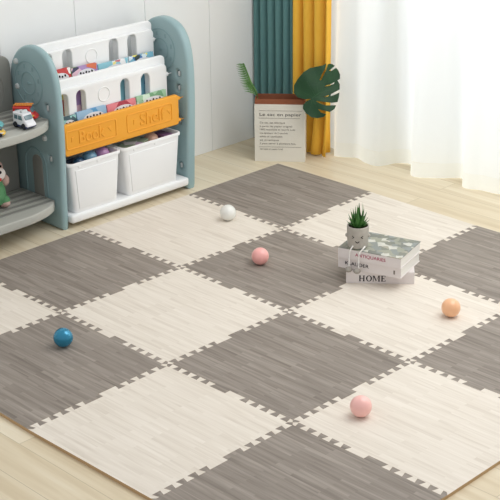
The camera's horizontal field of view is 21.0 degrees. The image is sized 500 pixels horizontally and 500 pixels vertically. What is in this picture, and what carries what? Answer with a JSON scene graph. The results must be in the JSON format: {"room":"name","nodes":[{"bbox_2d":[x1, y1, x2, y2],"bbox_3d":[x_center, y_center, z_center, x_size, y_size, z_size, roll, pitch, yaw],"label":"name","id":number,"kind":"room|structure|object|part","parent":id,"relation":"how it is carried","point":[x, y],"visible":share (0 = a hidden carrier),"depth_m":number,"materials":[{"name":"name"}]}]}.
{"room":"children's room","nodes":[
{"label":"children's room","id":0,"kind":"room"},
{"bbox_2d":[0,0,254,155],"bbox_3d":[-1.402,-1.261,5.345,0.100,2.600,5.020,20,31,41],"label":"wall","id":1,"kind":"structure","parent":0,"point":[220,33],"depth_m":6.62,"materials":[{"name":"grey paint"}]},
{"bbox_3d":[1.446,-2.400,4.937,3.861,0.028,0.118,20,31,41],"label":"curtain rod","id":2,"kind":"object","parent":1,"relation":"attached to","visible":0},
{"bbox_2d":[253,0,292,102],"bbox_3d":[0.125,-1.696,6.519,0.265,2.438,0.069,20,31,41],"label":"curtain","id":3,"kind":"object","parent":2,"relation":"hanging from","point":[272,19],"visible":0.57,"depth_m":6.78,"materials":[{"name":"fabric"}]},
{"bbox_2d":[293,0,331,156],"bbox_3d":[0.304,-1.629,6.353,0.224,2.441,0.092,20,31,41],"label":"curtain","id":4,"kind":"object","parent":2,"relation":"hanging from","point":[311,18],"visible":0.72,"depth_m":6.62,"materials":[{"name":"fabric"}]},
{"bbox_2d":[330,0,499,193],"bbox_3d":[1.616,-1.221,5.332,3.461,2.446,0.157,19,30,39],"label":"sheer curtain","id":5,"kind":"object","parent":2,"relation":"hanging from","point":[419,81],"visible":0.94,"depth_m":6.35,"materials":[{"name":"white fabric"}]},
{"bbox_2d":[0,137,499,499],"bbox_3d":[0.320,0.593,4.273,4.915,0.050,5.020,20,31,41],"label":"floor","id":6,"kind":"structure","parent":0,"point":[31,468],"depth_m":5.98,"materials":[{"name":"laminate"}]},
{"bbox_2d":[0,56,54,234],"bbox_3d":[-1.151,-0.367,5.602,0.355,0.744,0.671,20,31,41],"label":"corner shelf","id":7,"kind":"object","parent":6,"relation":"on","point":[26,207],"visible":0.88,"depth_m":5.77,"materials":[{"name":"grey plastic"}]},
{"bbox_2d":[0,126,5,136],"bbox_3d":[-1.036,-0.485,5.491,0.076,0.040,0.055,-3,23,-4],"label":"toy car","id":8,"kind":"object","parent":7,"relation":"on","point":[2,131],"visible":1,"depth_m":5.48,"materials":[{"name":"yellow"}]},
{"bbox_2d":[0,162,9,206],"bbox_3d":[-1.096,-0.303,5.720,0.140,0.263,0.141,-4,23,-6],"label":"plush toy","id":9,"kind":"object","parent":7,"relation":"on","point":[4,179],"visible":1,"depth_m":5.74,"materials":[{"name":"fabric"}]},
{"bbox_3d":[-1.255,-0.411,5.715,0.024,0.742,0.632,20,31,41],"label":"panel","id":10,"kind":"part","parent":7,"relation":"part of","materials":[{"name":"grey plastic"}]},
{"bbox_2d":[13,109,35,129],"bbox_3d":[-0.936,-0.545,5.588,0.096,0.074,0.060,19,30,39],"label":"ambulance","id":11,"kind":"object","parent":7,"relation":"on","point":[22,118],"visible":1,"depth_m":5.57,"materials":[{"name":"white plastic"}]},
{"bbox_2d":[12,103,38,118],"bbox_3d":[-0.946,-0.584,5.684,0.104,0.072,0.058,2,23,7],"label":"fire engine","id":12,"kind":"object","parent":7,"relation":"on","point":[17,106],"visible":0.61,"depth_m":5.66,"materials":[{"name":"red paint"}]},
{"bbox_2d":[11,15,194,229],"bbox_3d":[-0.647,-0.596,6.064,0.342,0.800,0.791,20,31,41],"label":"bookshelf","id":13,"kind":"object","parent":6,"relation":"on","point":[35,80],"visible":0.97,"depth_m":5.94,"materials":[{"name":"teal plastic"}]},
{"bbox_3d":[-0.910,-0.495,5.829,0.331,0.800,0.035,20,31,41],"label":"panel","id":14,"kind":"part","parent":13,"relation":"part of","materials":[{"name":"teal plastic"}]},
{"bbox_2d":[57,67,70,115],"bbox_3d":[-0.821,-0.662,5.826,0.044,0.237,0.138,20,31,41],"label":"picture book","id":15,"kind":"object","parent":13,"relation":"on","point":[63,73],"visible":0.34,"depth_m":5.82,"materials":[{"name":"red paper"}]},
{"bbox_2d":[64,114,76,123],"bbox_3d":[-0.779,-0.510,5.806,0.034,0.136,0.086,20,31,41],"label":"picture book","id":16,"kind":"object","parent":13,"relation":"on","point":[71,118],"visible":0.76,"depth_m":5.79,"materials":[{"name":"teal paper"}]},
{"bbox_2d":[70,62,97,111],"bbox_3d":[-0.718,-0.699,5.922,0.044,0.229,0.143,20,31,41],"label":"picture book","id":17,"kind":"object","parent":13,"relation":"on","point":[91,67],"visible":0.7,"depth_m":5.89,"materials":[{"name":"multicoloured paper"}]},
{"bbox_2d":[75,105,106,120],"bbox_3d":[-0.688,-0.549,5.889,0.034,0.142,0.163,20,31,41],"label":"picture book","id":18,"kind":"object","parent":13,"relation":"on","point":[98,110],"visible":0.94,"depth_m":5.87,"materials":[{"name":"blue paper"}]},
{"bbox_3d":[-0.687,-0.501,5.839,0.006,0.086,0.281,20,31,41],"label":"label frame","id":19,"kind":"part","parent":13,"relation":"part of","materials":[{"name":"orange plastic"}]},
{"bbox_2d":[66,145,119,212],"bbox_3d":[-0.776,-0.335,6.012,0.297,0.232,0.298,20,31,41],"label":"storage bin","id":20,"kind":"object","parent":13,"relation":"on","point":[91,183],"visible":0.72,"depth_m":5.91,"materials":[{"name":"white plastic"}]},
{"bbox_2d":[66,156,80,163],"bbox_3d":[-0.772,-0.319,6.028,0.189,0.132,0.185,20,31,41],"label":"ball","id":21,"kind":"object","parent":20,"relation":"in","point":[70,161],"visible":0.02,"depth_m":6.05,"materials":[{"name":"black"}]},
{"bbox_2d":[73,156,83,163],"bbox_3d":[-0.750,-0.384,5.895,0.052,0.052,0.052,20,31,41],"label":"ball","id":22,"kind":"object","parent":20,"relation":"in","point":[76,159],"visible":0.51,"depth_m":5.88,"materials":[{"name":"blue plastic"}]},
{"bbox_2d":[82,150,96,159],"bbox_3d":[-0.707,-0.407,5.933,0.068,0.068,0.068,20,31,41],"label":"ball","id":23,"kind":"object","parent":20,"relation":"in","point":[89,154],"visible":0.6,"depth_m":5.91,"materials":[{"name":"blue plastic"}]},
{"bbox_2d":[95,146,109,156],"bbox_3d":[-0.657,-0.428,5.978,0.068,0.068,0.068,20,31,41],"label":"ball","id":24,"kind":"object","parent":20,"relation":"in","point":[103,150],"visible":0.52,"depth_m":5.95,"materials":[{"name":"purple plastic"}]},
{"bbox_2d":[97,57,127,100],"bbox_3d":[-0.603,-0.739,6.030,0.044,0.217,0.173,20,31,41],"label":"picture book","id":25,"kind":"object","parent":13,"relation":"on","point":[122,60],"visible":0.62,"depth_m":6.02,"materials":[{"name":"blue paper"}]},
{"bbox_2d":[106,98,135,112],"bbox_3d":[-0.568,-0.594,6.000,0.034,0.138,0.165,20,31,41],"label":"picture book","id":26,"kind":"object","parent":13,"relation":"on","point":[132,101],"visible":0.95,"depth_m":5.98,"materials":[{"name":"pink paper"}]},
{"bbox_3d":[-0.641,-0.267,6.197,0.319,0.038,0.693,20,31,41],"label":"board","id":27,"kind":"part","parent":13,"relation":"part of","materials":[{"name":"white plastic"}]},
{"bbox_2d":[128,51,153,94],"bbox_3d":[-0.487,-0.785,6.137,0.044,0.217,0.145,20,31,41],"label":"picture book","id":28,"kind":"object","parent":13,"relation":"on","point":[147,54],"visible":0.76,"depth_m":6.12,"materials":[{"name":"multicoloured paper"}]},
{"bbox_2d":[109,127,179,195],"bbox_3d":[-0.542,-0.428,6.227,0.297,0.232,0.354,20,31,41],"label":"storage bin","id":29,"kind":"object","parent":13,"relation":"on","point":[151,164],"visible":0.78,"depth_m":6.11,"materials":[{"name":"white plastic"}]},
{"bbox_2d":[118,136,147,147],"bbox_3d":[-0.531,-0.480,6.100,0.090,0.038,0.126,11,25,26],"label":"magazine","id":30,"kind":"object","parent":29,"relation":"in","point":[137,140],"visible":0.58,"depth_m":6.10,"materials":[{"name":"paper"}]},
{"bbox_2d":[144,132,157,141],"bbox_3d":[-0.455,-0.507,6.187,0.070,0.070,0.070,20,31,41],"label":"ball","id":31,"kind":"object","parent":29,"relation":"in","point":[151,136],"visible":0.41,"depth_m":6.16,"materials":[{"name":"plastic"}]},
{"bbox_2d":[154,130,171,137],"bbox_3d":[-0.402,-0.516,6.226,0.080,0.056,0.051,20,31,41],"label":"ball","id":32,"kind":"object","parent":29,"relation":"in","point":[161,133],"visible":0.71,"depth_m":6.21,"materials":[{"name":"purple plastic"}]},
{"bbox_3d":[-0.451,-0.595,6.057,0.006,0.086,0.272,20,31,41],"label":"label frame","id":33,"kind":"part","parent":13,"relation":"part of","materials":[{"name":"orange plastic"}]},
{"bbox_2d":[134,89,166,104],"bbox_3d":[-0.444,-0.644,6.114,0.034,0.140,0.177,20,31,41],"label":"picture book","id":34,"kind":"object","parent":13,"relation":"on","point":[158,94],"visible":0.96,"depth_m":6.09,"materials":[{"name":"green paper"}]},
{"bbox_3d":[-0.385,-0.700,6.305,0.342,0.800,0.050,20,31,41],"label":"panel","id":35,"kind":"part","parent":13,"relation":"part of","materials":[{"name":"teal plastic"}]},
{"bbox_2d":[0,164,499,499],"bbox_3d":[0.138,0.232,5.068,2.408,0.012,2.414,20,31,41],"label":"play mat","id":36,"kind":"object","parent":6,"relation":"on","point":[146,435],"depth_m":4.76,"materials":[{"name":"beige rubber"}]},
{"bbox_2d":[53,327,72,346],"bbox_3d":[-0.666,0.312,4.797,0.071,0.071,0.071,20,31,41],"label":"ball","id":37,"kind":"object","parent":36,"relation":"on","point":[62,337],"visible":1,"depth_m":4.77,"materials":[{"name":"blue plastic"}]},
{"bbox_2d":[220,205,235,220],"bbox_3d":[-0.097,-0.165,5.924,0.071,0.071,0.071,20,31,41],"label":"ball","id":38,"kind":"object","parent":36,"relation":"on","point":[227,212],"visible":1,"depth_m":5.90,"materials":[{"name":"white plastic"}]},
{"bbox_2d":[251,247,268,264],"bbox_3d":[0.041,0.025,5.463,0.071,0.071,0.071,20,31,41],"label":"ball","id":39,"kind":"object","parent":36,"relation":"on","point":[260,256],"visible":1,"depth_m":5.44,"materials":[{"name":"pink plastic"}]},
{"bbox_2d":[350,395,371,416],"bbox_3d":[0.355,0.500,4.307,0.071,0.071,0.071,20,31,41],"label":"ball","id":40,"kind":"object","parent":36,"relation":"on","point":[360,405],"visible":1,"depth_m":4.28,"materials":[{"name":"pink plastic"}]},
{"bbox_2d":[346,267,414,283],"bbox_3d":[0.516,0.073,5.356,0.267,0.050,0.186,1,23,4],"label":"book","id":41,"kind":"object","parent":36,"relation":"on","point":[351,277],"visible":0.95,"depth_m":5.27,"materials":[{"name":"white paper"}]},
{"bbox_2d":[338,253,418,278],"bbox_3d":[0.511,0.035,5.324,0.266,0.044,0.197,11,25,27],"label":"book","id":42,"kind":"object","parent":41,"relation":"on","point":[342,262],"visible":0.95,"depth_m":5.25,"materials":[{"name":"white paper"}]},
{"bbox_2d":[338,232,420,268],"bbox_3d":[0.510,-0.003,5.301,0.265,0.044,0.201,11,25,27],"label":"book","id":43,"kind":"object","parent":42,"relation":"on","point":[383,250],"visible":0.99,"depth_m":5.25,"materials":[{"name":"white paper"}]},
{"bbox_2d":[345,204,369,273],"bbox_3d":[0.414,-0.054,5.245,0.104,0.273,0.125,20,31,41],"label":"potted succulent","id":44,"kind":"object","parent":43,"relation":"on","point":[357,234],"visible":1,"depth_m":5.23,"materials":[{"name":"ceramic"}]},
{"bbox_3d":[0.398,0.022,5.256,0.030,0.091,0.011,-17,27,-33],"label":"leg","id":45,"kind":"part","parent":44,"relation":"part of","materials":[{"name":"white"}]},
{"bbox_2d":[345,222,369,248],"bbox_3d":[0.422,-0.057,5.259,0.089,0.088,0.087,20,31,41],"label":"pot","id":46,"kind":"object","parent":44,"relation":"attached to","point":[357,234],"depth_m":5.23,"materials":[{"name":"grey ceramic"}]},
{"bbox_3d":[0.436,0.030,5.235,0.033,0.091,0.013,-12,25,-24],"label":"leg","id":47,"kind":"part","parent":44,"relation":"part of","materials":[{"name":"white"}]},
{"bbox_2d":[441,298,460,316],"bbox_3d":[0.744,0.213,4.984,0.071,0.071,0.071,20,31,41],"label":"ball","id":48,"kind":"object","parent":36,"relation":"on","point":[450,307],"visible":1,"depth_m":4.96,"materials":[{"name":"orange plastic"}]},
{"bbox_2d":[254,94,305,161],"bbox_3d":[0.152,-0.608,6.691,0.250,0.320,0.105,2,23,6],"label":"paper bag","id":49,"kind":"object","parent":6,"relation":"on","point":[279,119],"visible":1,"depth_m":6.65,"materials":[{"name":"grey paper"}]},
{"bbox_2d":[236,63,257,96],"bbox_3d":[-0.001,-0.697,6.666,0.136,0.468,0.007,0,23,1],"label":"frond","id":50,"kind":"object","parent":49,"relation":"in","point":[248,82],"visible":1,"depth_m":6.61,"materials":[{"name":"green plant"}]},
{"bbox_2d":[294,64,339,117],"bbox_3d":[0.320,-0.667,6.580,0.243,0.469,0.146,-1,23,1],"label":"monstera leaf","id":51,"kind":"object","parent":49,"relation":"in","point":[309,85],"visible":1,"depth_m":6.53,"materials":[{"name":"green plant"}]}
]}

